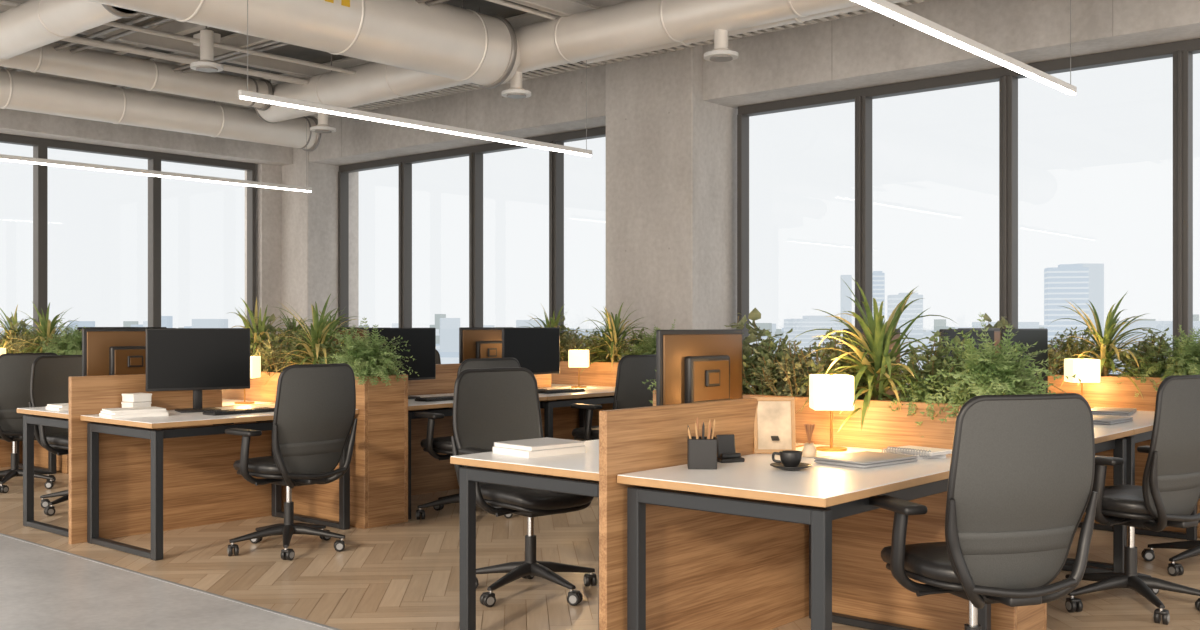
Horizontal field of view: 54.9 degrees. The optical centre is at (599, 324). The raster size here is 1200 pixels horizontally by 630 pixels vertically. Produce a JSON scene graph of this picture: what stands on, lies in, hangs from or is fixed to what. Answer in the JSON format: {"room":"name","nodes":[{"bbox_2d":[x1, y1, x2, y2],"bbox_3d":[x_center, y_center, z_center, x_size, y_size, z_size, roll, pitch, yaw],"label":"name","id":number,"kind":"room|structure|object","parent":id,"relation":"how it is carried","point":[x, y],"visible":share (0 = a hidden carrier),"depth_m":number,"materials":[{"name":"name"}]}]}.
{"room":"open-plan office","nodes":[
{"label":"open-plan office","id":0,"kind":"room"},
{"bbox_2d":[0,108,292,333],"bbox_3d":[-8.417,-0.855,11.360,0.700,4.250,12.150,0,0,41],"label":"wall","id":1,"kind":"structure","parent":0,"point":[268,159],"depth_m":15.02,"materials":[{"name":"concrete"}]},
{"bbox_2d":[0,133,255,331],"bbox_3d":[-8.445,-0.620,11.443,0.140,3.140,11.360,0,0,41],"label":"window","id":2,"kind":"structure","parent":1,"relation":"in","point":[40,145],"depth_m":14.59,"materials":[{"name":"brown metal"}]},
{"bbox_2d":[0,535,331,629],"bbox_3d":[-3.865,1.395,3.289,18.150,0.250,5.910,0,0,41],"label":"floor","id":3,"kind":"structure","parent":0,"point":[42,588],"depth_m":5.30,"materials":[{"name":"grey concrete"}]},
{"bbox_2d":[0,0,629,108],"bbox_3d":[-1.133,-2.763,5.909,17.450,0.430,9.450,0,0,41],"label":"ceiling","id":4,"kind":"structure","parent":0,"point":[165,33],"depth_m":11.09,"materials":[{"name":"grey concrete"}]},
{"bbox_2d":[0,0,142,60],"bbox_3d":[-5.441,-2.569,9.912,5.605,0.822,0.384,0,0,41],"label":"ventilation duct","id":5,"kind":"object","parent":4,"relation":"hanging from","point":[30,25],"visible":0.88,"depth_m":8.62,"materials":[{"name":"grey metal"}]},
{"bbox_2d":[0,43,273,110],"bbox_3d":[-6.421,-2.679,9.693,0.344,0.602,8.256,0,0,41],"label":"ventilation duct","id":6,"kind":"object","parent":4,"relation":"hanging from","point":[86,64],"visible":0.77,"depth_m":11.58,"materials":[{"name":"grey metal"}]},
{"bbox_2d":[0,116,311,191],"bbox_3d":[-4.330,-2.225,11.497,0.036,1.510,3.450,0,0,41],"label":"linear pendant light","id":7,"kind":"object","parent":4,"relation":"hanging from","point":[11,158],"visible":1,"depth_m":11.38,"materials":[{"name":"white metal"}]},
{"bbox_2d":[0,67,320,151],"bbox_3d":[-6.590,-2.549,10.567,0.424,0.862,9.356,0,0,41],"label":"ventilation duct","id":8,"kind":"object","parent":4,"relation":"hanging from","point":[22,91],"visible":0.92,"depth_m":12.33,"materials":[{"name":"grey metal"}]},
{"bbox_2d":[190,30,222,71],"bbox_3d":[-3.359,-2.344,9.868,0.270,0.332,0.270,0,0,41],"label":"ceiling vent","id":9,"kind":"object","parent":4,"relation":"in","point":[206,63],"visible":1,"depth_m":9.82,"materials":[{"name":"white metal"}]},
{"bbox_2d":[87,0,516,88],"bbox_3d":[-3.635,-2.544,7.213,0.644,0.872,8.156,0,0,41],"label":"ventilation duct","id":10,"kind":"object","parent":4,"relation":"hanging from","point":[440,39],"visible":1,"depth_m":9.05,"materials":[{"name":"grey metal"}]},
{"bbox_2d":[238,0,591,156],"bbox_3d":[-1.208,-2.225,8.793,0.036,1.510,3.450,0,0,41],"label":"linear pendant light","id":11,"kind":"object","parent":4,"relation":"hanging from","point":[243,94],"visible":1,"depth_m":8.48,"materials":[{"name":"white metal"}]},
{"bbox_2d":[255,0,860,122],"bbox_3d":[2.079,-2.627,8.055,15.405,0.707,0.444,0,0,41],"label":"ventilation duct","id":12,"kind":"object","parent":4,"relation":"hanging from","point":[631,25],"visible":0.64,"depth_m":9.75,"materials":[{"name":"grey metal"}]},
{"bbox_2d":[502,71,530,98],"bbox_3d":[-0.761,-2.244,10.515,0.270,0.332,0.270,0,0,41],"label":"diffuser","id":13,"kind":"object","parent":12,"relation":"attached to","point":[515,91],"visible":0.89,"depth_m":10.46,"materials":[{"name":"white metal"}]},
{"bbox_2d":[704,29,737,61],"bbox_3d":[0.947,-2.244,9.036,0.270,0.332,0.270,0,0,41],"label":"diffuser","id":14,"kind":"object","parent":12,"relation":"attached to","point":[720,53],"visible":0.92,"depth_m":8.98,"materials":[{"name":"white metal"}]},
{"bbox_2d":[305,0,933,118],"bbox_3d":[2.108,-2.804,9.651,17.450,0.347,0.350,0,0,41],"label":"cable tray","id":15,"kind":"object","parent":4,"relation":"attached to","point":[568,67],"visible":0.34,"depth_m":11.76,"materials":[{"name":"paint"}]},
{"bbox_2d":[580,0,908,64],"bbox_3d":[4.092,-2.704,7.172,11.205,0.552,0.324,0,0,41],"label":"pipe","id":16,"kind":"object","parent":4,"relation":"hanging from","point":[858,7],"visible":0.23,"depth_m":9.64,"materials":[{"name":"grey metal"}]},
{"bbox_2d":[852,0,1076,94],"bbox_3d":[1.906,-2.225,6.095,0.036,1.510,3.450,0,0,41],"label":"linear pendant light","id":17,"kind":"object","parent":4,"relation":"hanging from","point":[887,8],"visible":1,"depth_m":6.12,"materials":[{"name":"white"}]},
{"bbox_2d":[0,467,1199,629],"bbox_3d":[0.412,1.270,7.998,17.850,0.001,6.770,0,0,41],"label":"floor","id":18,"kind":"structure","parent":0,"point":[352,575],"depth_m":6.05,"materials":[{"name":"brown wood"}]},
{"bbox_2d":[0,440,21,467],"bbox_3d":[-5.695,0.785,9.905,0.036,0.970,1.416,0,0,41],"label":"wall","id":19,"kind":"structure","parent":18,"relation":"on","point":[5,447],"depth_m":10.33,"materials":[{"name":"brown wood"}]},
{"bbox_2d":[0,353,56,492],"bbox_3d":[-4.579,0.741,9.023,0.676,1.056,0.683,0,0,-44],"label":"office chair","id":20,"kind":"object","parent":18,"relation":"on","point":[15,368],"visible":0.61,"depth_m":8.75,"materials":[{"name":"black fabric"}]},
{"bbox_2d":[34,440,47,467],"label":"wooden planter","id":21,"kind":"object","parent":18,"relation":"on","point":[41,458],"depth_m":10.19,"materials":[{"name":"brown wood"}]},
{"bbox_2d":[4,302,78,352],"bbox_3d":[-4.968,0.132,10.369,0.724,0.691,0.747,0,0,-1],"label":"dracaena plant","id":22,"kind":"object","parent":21,"relation":"in","point":[46,327],"visible":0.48,"depth_m":10.31,"materials":[{"name":"green plant"}]},
{"bbox_2d":[29,355,81,515],"bbox_3d":[-3.536,0.741,7.985,0.683,1.056,0.676,0,0,40],"label":"office chair","id":23,"kind":"object","parent":18,"relation":"on","point":[50,374],"visible":0.31,"depth_m":8.02,"materials":[{"name":"black leather"}]},
{"bbox_2d":[56,454,68,473],"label":"wooden planter","id":24,"kind":"object","parent":18,"relation":"on","point":[62,461],"depth_m":9.91,"materials":[{"name":"brown wood"}]},
{"bbox_2d":[40,319,87,354],"bbox_3d":[-4.582,0.181,10.022,0.612,0.471,0.620,0,0,32],"label":"potted fern","id":25,"kind":"object","parent":24,"relation":"in","point":[72,346],"visible":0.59,"depth_m":9.95,"materials":[{"name":"green plant"}]},
{"bbox_2d":[17,399,272,536],"bbox_3d":[-2.925,0.897,7.538,0.828,0.745,1.365,0,0,41],"label":"office desk","id":26,"kind":"object","parent":18,"relation":"on","point":[43,416],"visible":0.28,"depth_m":7.28,"materials":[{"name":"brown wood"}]},
{"bbox_2d":[82,328,145,375],"bbox_3d":[-2.921,0.272,7.227,0.180,0.504,0.610,0,0,41],"label":"computer monitor","id":27,"kind":"object","parent":26,"relation":"on","point":[105,351],"visible":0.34,"depth_m":7.12,"materials":[{"name":"brown plastic"}]},
{"bbox_2d":[234,356,260,403],"bbox_3d":[-2.375,0.364,7.720,0.164,0.321,0.164,0,0,3],"label":"table lamp","id":28,"kind":"object","parent":26,"relation":"on","point":[255,361],"visible":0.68,"depth_m":7.69,"materials":[{"name":"white fabric"}]},
{"bbox_2d":[0,533,340,629],"bbox_3d":[-1.811,1.294,5.432,17.850,0.052,0.020,0,0,41],"label":"trim","id":29,"kind":"structure","parent":18,"relation":"attached to","point":[129,570],"depth_m":5.60,"materials":[{"name":"silver metal"}]},
{"bbox_2d":[80,404,358,560],"bbox_3d":[-2.266,0.897,6.967,0.828,0.745,1.365,0,0,41],"label":"office desk","id":30,"kind":"object","parent":18,"relation":"on","point":[136,427],"visible":0.74,"depth_m":6.59,"materials":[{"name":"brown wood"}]},
{"bbox_2d":[99,406,168,418],"bbox_3d":[-2.690,0.504,6.670,0.320,0.042,0.238,0,0,-39],"label":"paper stack","id":31,"kind":"object","parent":30,"relation":"on","point":[131,412],"visible":1,"depth_m":6.60,"materials":[{"name":"white paper"}]},
{"bbox_2d":[121,393,151,407],"bbox_3d":[-2.766,0.466,6.894,0.129,0.114,0.124,0,0,37],"label":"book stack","id":32,"kind":"object","parent":30,"relation":"on","point":[129,400],"visible":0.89,"depth_m":6.85,"materials":[{"name":"paper"}]},
{"bbox_2d":[146,328,249,412],"bbox_3d":[-2.446,0.272,7.026,0.610,0.504,0.180,0,0,-31],"label":"computer monitor","id":33,"kind":"object","parent":30,"relation":"on","point":[197,360],"visible":0.98,"depth_m":6.99,"materials":[{"name":"black plastic"}]},
{"bbox_2d":[203,407,273,415],"bbox_3d":[-2.138,0.514,6.879,0.130,0.020,0.430,0,0,41],"label":"keyboard","id":34,"kind":"object","parent":30,"relation":"on","point":[264,409],"visible":0.99,"depth_m":6.81,"materials":[{"name":"black plastic"}]},
{"bbox_2d":[222,371,280,402],"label":"wooden planter","id":35,"kind":"object","parent":18,"relation":"on","point":[261,390],"depth_m":7.94,"materials":[{"name":"brown wood"}]},
{"bbox_2d":[225,297,296,389],"bbox_3d":[-2.407,0.164,8.224,0.708,0.733,0.619,0,0,12],"label":"dracaena plant","id":36,"kind":"object","parent":35,"relation":"in","point":[263,330],"visible":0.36,"depth_m":8.14,"materials":[{"name":"green plant"}]},
{"bbox_2d":[250,327,298,371],"bbox_3d":[-2.309,0.209,8.136,0.448,0.392,0.430,0,0,35],"label":"leafy shrub","id":37,"kind":"object","parent":35,"relation":"in","point":[278,328],"visible":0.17,"depth_m":8.06,"materials":[{"name":"green plant"}]},
{"bbox_2d":[255,331,308,375],"bbox_3d":[-2.131,0.224,7.943,0.436,0.368,0.434,0,0,-2],"label":"shrub","id":38,"kind":"object","parent":35,"relation":"in","point":[271,348],"visible":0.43,"depth_m":7.85,"materials":[{"name":"green plant"}]},
{"bbox_2d":[278,326,340,364],"bbox_3d":[-1.963,0.207,7.885,0.425,0.397,0.444,0,0,10],"label":"leafy shrub","id":39,"kind":"object","parent":35,"relation":"in","point":[299,359],"visible":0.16,"depth_m":7.82,"materials":[{"name":"green plant"}]},
{"bbox_2d":[262,294,372,381],"bbox_3d":[-1.873,0.132,7.692,0.747,0.691,0.724,0,0,24],"label":"dracaena plant","id":40,"kind":"object","parent":35,"relation":"in","point":[318,326],"visible":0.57,"depth_m":7.64,"materials":[{"name":"green plant"}]},
{"bbox_2d":[311,327,362,362],"bbox_3d":[-1.629,0.209,7.612,0.430,0.392,0.448,0,0,40],"label":"leafy shrub","id":41,"kind":"object","parent":35,"relation":"in","point":[333,344],"visible":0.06,"depth_m":7.55,"materials":[{"name":"green plant"}]},
{"bbox_2d":[225,363,356,560],"bbox_3d":[-1.772,0.741,6.537,0.683,1.056,0.676,0,0,44],"label":"office chair","id":42,"kind":"object","parent":18,"relation":"on","point":[315,408],"visible":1,"depth_m":6.33,"materials":[{"name":"black plastic"}]},
{"bbox_2d":[292,463,338,520],"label":"wooden planter","id":43,"kind":"object","parent":18,"relation":"on","point":[314,500],"depth_m":7.50,"materials":[{"name":"brown wood"}]},
{"bbox_2d":[69,363,580,543],"bbox_3d":[-1.610,0.785,8.389,0.036,0.970,4.474,0,0,41],"label":"partition","id":44,"kind":"structure","parent":18,"relation":"on","point":[202,485],"depth_m":7.20,"materials":[{"name":"brown wood"}]},
{"bbox_2d":[350,374,407,528],"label":"wooden planter","id":45,"kind":"object","parent":18,"relation":"on","point":[379,479],"depth_m":7.28,"materials":[{"name":"brown wood"}]},
{"bbox_2d":[319,318,418,386],"bbox_3d":[-1.499,0.181,7.386,0.612,0.471,0.620,0,0,-27],"label":"potted fern","id":46,"kind":"object","parent":45,"relation":"in","point":[361,360],"visible":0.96,"depth_m":7.27,"materials":[{"name":"green plant"}]},
{"bbox_2d":[414,358,519,519],"bbox_3d":[-0.902,0.741,7.693,0.676,1.056,0.683,0,0,-38],"label":"office chair","id":47,"kind":"object","parent":18,"relation":"on","point":[443,445],"visible":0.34,"depth_m":7.48,"materials":[{"name":"black leather"}]},
{"bbox_2d":[408,393,546,518],"bbox_3d":[-1.143,0.897,8.263,0.828,0.745,1.345,0,0,41],"label":"office desk","id":48,"kind":"object","parent":18,"relation":"on","point":[441,407],"visible":0.1,"depth_m":7.69,"materials":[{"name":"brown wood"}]},
{"bbox_2d":[367,328,435,398],"bbox_3d":[-1.425,0.272,8.206,0.180,0.504,0.610,0,0,41],"label":"computer monitor","id":49,"kind":"object","parent":48,"relation":"on","point":[422,341],"visible":0.54,"depth_m":8.26,"materials":[{"name":"black plastic"}]},
{"bbox_2d":[451,367,596,606],"bbox_3d":[-0.318,0.741,5.470,0.676,1.056,0.683,0,0,-38],"label":"office chair","id":50,"kind":"object","parent":18,"relation":"on","point":[491,405],"visible":0.69,"depth_m":5.54,"materials":[{"name":"black plastic"}]},
{"bbox_2d":[538,385,614,475],"bbox_3d":[-0.257,0.897,9.285,0.828,0.745,1.340,0,0,41],"label":"office desk","id":51,"kind":"object","parent":18,"relation":"on","point":[594,395],"visible":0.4,"depth_m":8.85,"materials":[{"name":"brown wood"}]},
{"bbox_2d":[502,327,559,389],"bbox_3d":[-0.566,0.272,9.198,0.180,0.504,0.610,0,0,44],"label":"computer monitor","id":52,"kind":"object","parent":51,"relation":"on","point":[536,349],"visible":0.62,"depth_m":9.18,"materials":[{"name":"black plastic"}]},
{"bbox_2d":[551,384,574,386],"bbox_3d":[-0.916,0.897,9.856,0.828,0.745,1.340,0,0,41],"label":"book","id":53,"kind":"object","parent":51,"relation":"on","point":[552,385],"visible":0.02,"depth_m":10.02,"materials":[{"name":"white paper"}]},
{"bbox_2d":[459,327,508,362],"bbox_3d":[-0.911,0.272,9.548,0.180,0.504,0.610,0,0,41],"label":"computer monitor","id":54,"kind":"object","parent":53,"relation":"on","point":[474,342],"visible":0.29,"depth_m":9.46,"materials":[{"name":"black plastic"}]},
{"bbox_2d":[568,349,588,387],"bbox_3d":[-0.176,0.364,9.678,0.164,0.321,0.164,0,0,3],"label":"table lamp","id":55,"kind":"object","parent":51,"relation":"on","point":[578,358],"visible":0.98,"depth_m":9.60,"materials":[{"name":"white fabric"}]},
{"bbox_2d":[551,361,618,386],"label":"wooden planter","id":56,"kind":"object","parent":18,"relation":"on","point":[599,374],"depth_m":10.04,"materials":[{"name":"brown wood"}]},
{"bbox_2d":[560,330,602,360],"bbox_3d":[-0.172,0.224,10.250,0.436,0.368,0.434,0,0,-27],"label":"shrub","id":57,"kind":"object","parent":56,"relation":"in","point":[568,342],"visible":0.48,"depth_m":10.18,"materials":[{"name":"green plant"}]},
{"bbox_2d":[578,327,623,361],"bbox_3d":[0.025,0.207,10.195,0.444,0.397,0.425,0,0,-7],"label":"leafy shrub","id":58,"kind":"object","parent":56,"relation":"in","point":[595,342],"visible":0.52,"depth_m":10.14,"materials":[{"name":"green plant"}]},
{"bbox_2d":[577,302,652,369],"bbox_3d":[0.138,0.132,10.009,0.747,0.691,0.724,0,0,-23],"label":"dracaena plant","id":59,"kind":"object","parent":56,"relation":"in","point":[613,326],"visible":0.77,"depth_m":9.98,"materials":[{"name":"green plant"}]},
{"bbox_2d":[615,327,653,354],"bbox_3d":[0.368,0.209,9.928,0.430,0.392,0.448,0,0,23],"label":"leafy shrub","id":60,"kind":"object","parent":56,"relation":"in","point":[640,336],"visible":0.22,"depth_m":9.84,"materials":[{"name":"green plant"}]},
{"bbox_2d":[629,319,674,354],"bbox_3d":[0.535,0.181,9.682,0.620,0.471,0.612,0,0,3],"label":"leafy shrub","id":61,"kind":"object","parent":56,"relation":"in","point":[651,346],"visible":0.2,"depth_m":9.63,"materials":[{"name":"green plant"}]},
{"bbox_2d":[571,354,655,481],"bbox_3d":[0.085,0.741,8.528,0.676,1.056,0.683,0,0,-44],"label":"office chair","id":62,"kind":"object","parent":18,"relation":"on","point":[632,370],"visible":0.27,"depth_m":8.25,"materials":[{"name":"black fabric"}]},
{"bbox_2d":[450,439,804,629],"bbox_3d":[0.159,0.897,4.866,0.828,0.745,1.365,0,0,41],"label":"office desk","id":63,"kind":"object","parent":18,"relation":"on","point":[490,467],"visible":0.18,"depth_m":4.51,"materials":[{"name":"brown wood"}]},
{"bbox_2d":[493,437,585,457],"bbox_3d":[-0.248,0.502,4.739,0.301,0.046,0.250,0,0,-41],"label":"book stack","id":64,"kind":"object","parent":63,"relation":"on","point":[536,447],"visible":1,"depth_m":4.67,"materials":[{"name":"paper"}]},
{"bbox_2d":[656,329,742,405],"bbox_3d":[0.460,0.272,4.960,0.180,0.504,0.610,0,0,41],"label":"computer monitor","id":65,"kind":"object","parent":63,"relation":"on","point":[693,366],"visible":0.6,"depth_m":4.89,"materials":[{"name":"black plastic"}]},
{"bbox_2d":[599,386,905,629],"bbox_3d":[1.474,0.785,5.718,0.036,0.970,4.474,0,0,41],"label":"partition","id":66,"kind":"structure","parent":18,"relation":"on","point":[705,570],"depth_m":4.39,"materials":[{"name":"brown wood"}]},
{"bbox_2d":[617,444,990,629],"bbox_3d":[0.818,0.897,4.295,0.828,0.745,1.365,0,0,41],"label":"office desk","id":67,"kind":"object","parent":18,"relation":"on","point":[829,493],"visible":0.68,"depth_m":3.94,"materials":[{"name":"brown wood"}]},
{"bbox_2d":[687,417,716,468],"bbox_3d":[0.375,0.433,4.251,0.107,0.183,0.108,0,0,3],"label":"pencil holder","id":68,"kind":"object","parent":67,"relation":"on","point":[701,450],"visible":1,"depth_m":4.20,"materials":[{"name":"black plastic"}]},
{"bbox_2d":[716,434,744,462],"bbox_3d":[0.496,0.474,4.441,0.100,0.101,0.076,0,0,-19],"label":"phone stand","id":69,"kind":"object","parent":67,"relation":"on","point":[726,451],"visible":0.93,"depth_m":4.45,"materials":[{"name":"black plastic"}]},
{"bbox_2d":[753,397,795,453],"bbox_3d":[0.713,0.410,4.737,0.170,0.228,0.114,0,0,1],"label":"picture frame","id":70,"kind":"object","parent":67,"relation":"on","point":[774,424],"visible":0.94,"depth_m":4.72,"materials":[{"name":"brown wood"}]},
{"bbox_2d":[770,450,811,469],"bbox_3d":[0.692,0.491,4.190,0.150,0.064,0.150,0,0,21],"label":"coffee cup","id":71,"kind":"object","parent":67,"relation":"on","point":[790,459],"visible":1,"depth_m":4.16,"materials":[{"name":"black ceramic"}]},
{"bbox_2d":[809,374,853,451],"bbox_3d":[0.971,0.364,4.848,0.164,0.321,0.164,0,0,3],"label":"table lamp","id":72,"kind":"object","parent":67,"relation":"on","point":[831,392],"visible":0.96,"depth_m":4.77,"materials":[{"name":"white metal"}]},
{"bbox_2d":[814,451,917,467],"bbox_3d":[1.017,0.513,4.412,0.340,0.022,0.235,0,0,-41],"label":"laptop","id":73,"kind":"object","parent":67,"relation":"on","point":[865,459],"visible":1,"depth_m":4.35,"materials":[{"name":"silver metal"}]},
{"bbox_2d":[882,449,946,458],"bbox_3d":[1.256,0.517,4.632,0.167,0.029,0.212,0,0,-19],"label":"spiral notebook","id":74,"kind":"object","parent":67,"relation":"on","point":[885,450],"visible":0.4,"depth_m":4.55,"materials":[{"name":"grey paper"}]},
{"bbox_2d":[887,446,951,457],"bbox_3d":[1.273,0.501,4.603,0.167,0.029,0.212,0,0,-39],"label":"spiral notebook","id":75,"kind":"object","parent":74,"relation":"on","point":[916,450],"visible":0.96,"depth_m":4.56,"materials":[{"name":"grey paper"}]},
{"bbox_2d":[743,393,963,454],"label":"wooden planter","id":76,"kind":"object","parent":18,"relation":"on","point":[883,427],"depth_m":4.90,"materials":[{"name":"brown wood"}]},
{"bbox_2d":[724,308,779,392],"bbox_3d":[0.699,0.158,5.546,0.321,0.485,0.362,0,0,43],"label":"ficus plant","id":77,"kind":"object","parent":76,"relation":"in","point":[754,315],"visible":0.2,"depth_m":5.53,"materials":[{"name":"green plant"}]},
{"bbox_2d":[743,328,815,394],"bbox_3d":[0.788,0.209,5.434,0.430,0.392,0.448,0,0,34],"label":"leafy shrub","id":78,"kind":"object","parent":76,"relation":"in","point":[772,346],"visible":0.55,"depth_m":5.36,"materials":[{"name":"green plant"}]},
{"bbox_2d":[752,337,849,396],"bbox_3d":[0.920,0.224,5.253,0.434,0.368,0.436,0,0,17],"label":"shrub","id":79,"kind":"object","parent":76,"relation":"in","point":[787,369],"visible":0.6,"depth_m":5.20,"materials":[{"name":"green plant"}]},
{"bbox_2d":[798,327,886,399],"bbox_3d":[1.118,0.207,5.211,0.425,0.397,0.444,0,0,26],"label":"leafy shrub","id":80,"kind":"object","parent":76,"relation":"in","point":[837,364],"visible":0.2,"depth_m":5.18,"materials":[{"name":"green plant"}]},
{"bbox_2d":[792,277,955,431],"bbox_3d":[1.206,0.132,5.042,0.747,0.691,0.724,0,0,7],"label":"dracaena plant","id":81,"kind":"object","parent":76,"relation":"in","point":[879,335],"visible":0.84,"depth_m":4.96,"materials":[{"name":"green plant"}]},
{"bbox_2d":[880,368,971,436],"bbox_3d":[1.392,0.320,4.875,0.415,0.291,0.398,0,0,-7],"label":"potted fern","id":82,"kind":"object","parent":76,"relation":"in","point":[908,390],"visible":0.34,"depth_m":4.80,"materials":[{"name":"green plant"}]},
{"bbox_2d":[880,329,973,403],"bbox_3d":[1.422,0.209,4.914,0.448,0.392,0.430,0,0,-5],"label":"leafy shrub","id":83,"kind":"object","parent":76,"relation":"in","point":[938,355],"visible":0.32,"depth_m":4.87,"materials":[{"name":"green plant"}]},
{"bbox_2d":[907,313,1080,423],"bbox_3d":[1.589,0.181,4.717,0.612,0.471,0.620,0,0,-12],"label":"potted fern","id":84,"kind":"object","parent":76,"relation":"in","point":[997,376],"visible":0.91,"depth_m":4.61,"materials":[{"name":"green plant"}]},
{"bbox_2d":[832,491,967,629],"label":"wooden panel","id":85,"kind":"object","parent":18,"relation":"on","point":[865,584],"depth_m":4.88,"materials":[{"name":"brown wood"}]},
{"bbox_2d":[869,393,1097,629],"bbox_3d":[1.237,0.741,3.865,0.676,1.056,0.683,0,0,-14],"label":"office chair","id":86,"kind":"object","parent":18,"relation":"on","point":[1022,470],"visible":1,"depth_m":3.58,"materials":[{"name":"black plastic"}]},
{"bbox_2d":[991,603,1046,629],"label":"wooden planter","id":87,"kind":"object","parent":18,"relation":"on","point":[1003,617],"depth_m":4.57,"materials":[{"name":"brown wood"}]},
{"bbox_2d":[1062,427,1133,572],"bbox_3d":[1.941,0.897,5.592,0.828,0.745,1.345,0,0,41],"label":"office desk","id":88,"kind":"object","parent":18,"relation":"on","point":[1105,438],"visible":0.11,"depth_m":5.78,"materials":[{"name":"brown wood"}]},
{"bbox_2d":[939,329,993,365],"bbox_3d":[1.777,0.272,5.671,0.180,0.504,0.610,0,0,41],"label":"computer monitor","id":89,"kind":"object","parent":88,"relation":"on","point":[951,333],"visible":0.16,"depth_m":5.62,"materials":[{"name":"black plastic"}]},
{"bbox_2d":[1048,374,1161,410],"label":"wooden planter","id":90,"kind":"object","parent":18,"relation":"on","point":[1107,391],"depth_m":7.19,"materials":[{"name":"brown wood"}]},
{"bbox_2d":[1048,332,1081,374],"bbox_3d":[2.920,0.224,7.568,0.434,0.368,0.436,0,0,29],"label":"shrub","id":91,"kind":"object","parent":90,"relation":"in","point":[1052,352],"visible":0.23,"depth_m":7.48,"materials":[{"name":"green plant"}]},
{"bbox_2d":[1048,327,1114,374],"bbox_3d":[3.101,0.207,7.533,0.444,0.397,0.425,0,0,44],"label":"leafy shrub","id":92,"kind":"object","parent":90,"relation":"in","point":[1074,348],"visible":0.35,"depth_m":7.50,"materials":[{"name":"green plant"}]},
{"bbox_2d":[1048,291,1166,397],"bbox_3d":[3.211,0.132,7.334,0.747,0.691,0.724,0,0,39],"label":"dracaena plant","id":93,"kind":"object","parent":90,"relation":"in","point":[1106,345],"visible":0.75,"depth_m":7.30,"materials":[{"name":"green plant"}]},
{"bbox_2d":[1116,354,1171,396],"bbox_3d":[3.402,0.320,7.171,0.415,0.291,0.398,0,0,35],"label":"potted fern","id":94,"kind":"object","parent":90,"relation":"in","point":[1143,364],"visible":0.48,"depth_m":7.10,"materials":[{"name":"green plant"}]},
{"bbox_2d":[1113,327,1177,376],"bbox_3d":[3.436,0.209,7.214,0.430,0.392,0.448,0,0,44],"label":"leafy shrub","id":95,"kind":"object","parent":90,"relation":"in","point":[1145,348],"visible":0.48,"depth_m":7.16,"materials":[{"name":"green plant"}]},
{"bbox_2d":[1133,324,1199,384],"bbox_3d":[3.611,0.181,6.995,0.612,0.471,0.620,0,0,-35],"label":"potted fern","id":96,"kind":"object","parent":90,"relation":"in","point":[1185,361],"visible":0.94,"depth_m":6.97,"materials":[{"name":"green plant"}]},
{"bbox_2d":[1065,411,1196,568],"bbox_3d":[2.827,0.897,6.614,0.828,0.745,1.340,0,0,41],"label":"office desk","id":97,"kind":"object","parent":18,"relation":"on","point":[1142,423],"visible":0.12,"depth_m":6.15,"materials":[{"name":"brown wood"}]},
{"bbox_2d":[1001,328,1047,393],"bbox_3d":[2.268,0.272,6.238,0.180,0.504,0.610,0,0,41],"label":"computer monitor","id":98,"kind":"object","parent":97,"relation":"on","point":[1025,336],"visible":0.25,"depth_m":6.28,"materials":[{"name":"black plastic"}]},
{"bbox_2d":[1064,358,1099,408],"bbox_3d":[2.977,0.364,7.132,0.164,0.321,0.164,0,0,3],"label":"table lamp","id":99,"kind":"object","parent":97,"relation":"on","point":[1086,370],"visible":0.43,"depth_m":7.05,"materials":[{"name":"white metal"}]},
{"bbox_2d":[1091,407,1136,415],"bbox_3d":[3.051,0.513,6.883,0.235,0.022,0.340,0,0,31],"label":"laptop","id":100,"kind":"object","parent":97,"relation":"on","point":[1096,410],"visible":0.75,"depth_m":6.79,"materials":[{"name":"silver metal"}]},
{"bbox_2d":[1063,375,1199,624],"bbox_3d":[2.382,0.741,5.221,0.676,1.056,0.683,0,0,-31],"label":"office chair","id":101,"kind":"object","parent":18,"relation":"on","point":[1169,492],"visible":0.86,"depth_m":4.96,"materials":[{"name":"black leather"}]},
{"bbox_2d":[1135,439,1150,485],"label":"wooden planter","id":102,"kind":"object","parent":18,"relation":"on","point":[1140,458],"depth_m":7.09,"materials":[{"name":"brown wood"}]},
{"bbox_2d":[1141,497,1199,575],"bbox_3d":[3.173,0.741,6.013,0.676,1.056,0.683,0,0,-42],"label":"office chair","id":103,"kind":"object","parent":18,"relation":"on","point":[1193,546],"visible":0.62,"depth_m":6.03,"materials":[{"name":"black plastic"}]},
{"bbox_2d":[281,0,1199,360],"bbox_3d":[2.384,-0.855,10.503,18.150,4.250,1.002,0,0,41],"label":"wall","id":104,"kind":"structure","parent":0,"point":[669,119],"depth_m":11.38,"materials":[{"name":"concrete"}]},
{"bbox_2d":[338,126,605,331],"bbox_3d":[-1.527,-0.620,14.159,5.390,3.140,0.165,0,0,41],"label":"window","id":105,"kind":"structure","parent":104,"relation":"in","point":[475,153],"depth_m":14.15,"materials":[{"name":"brown metal"}]},
{"bbox_2d":[737,38,1199,345],"bbox_3d":[5.020,-0.620,8.488,9.555,3.140,0.165,0,0,41],"label":"window","id":106,"kind":"structure","parent":104,"relation":"in","point":[1182,52],"depth_m":9.80,"materials":[{"name":"brown metal"}]},
{"label":"outside","id":107,"kind":"structure","parent":0,"visible":0},
{"bbox_2d":[3,329,925,332],"bbox_3d":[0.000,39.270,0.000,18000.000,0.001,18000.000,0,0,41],"label":"ground","id":108,"kind":"structure","parent":107,"point":[579,329],"depth_m":8248.46,"materials":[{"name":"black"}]},
{"bbox_2d":[0,263,1199,386],"bbox_3d":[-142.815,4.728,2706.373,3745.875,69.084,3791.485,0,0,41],"label":"city buildings","id":109,"kind":"structure","parent":108,"relation":"on","point":[1080,283],"depth_m":611.69,"materials":[{"name":"grey"}]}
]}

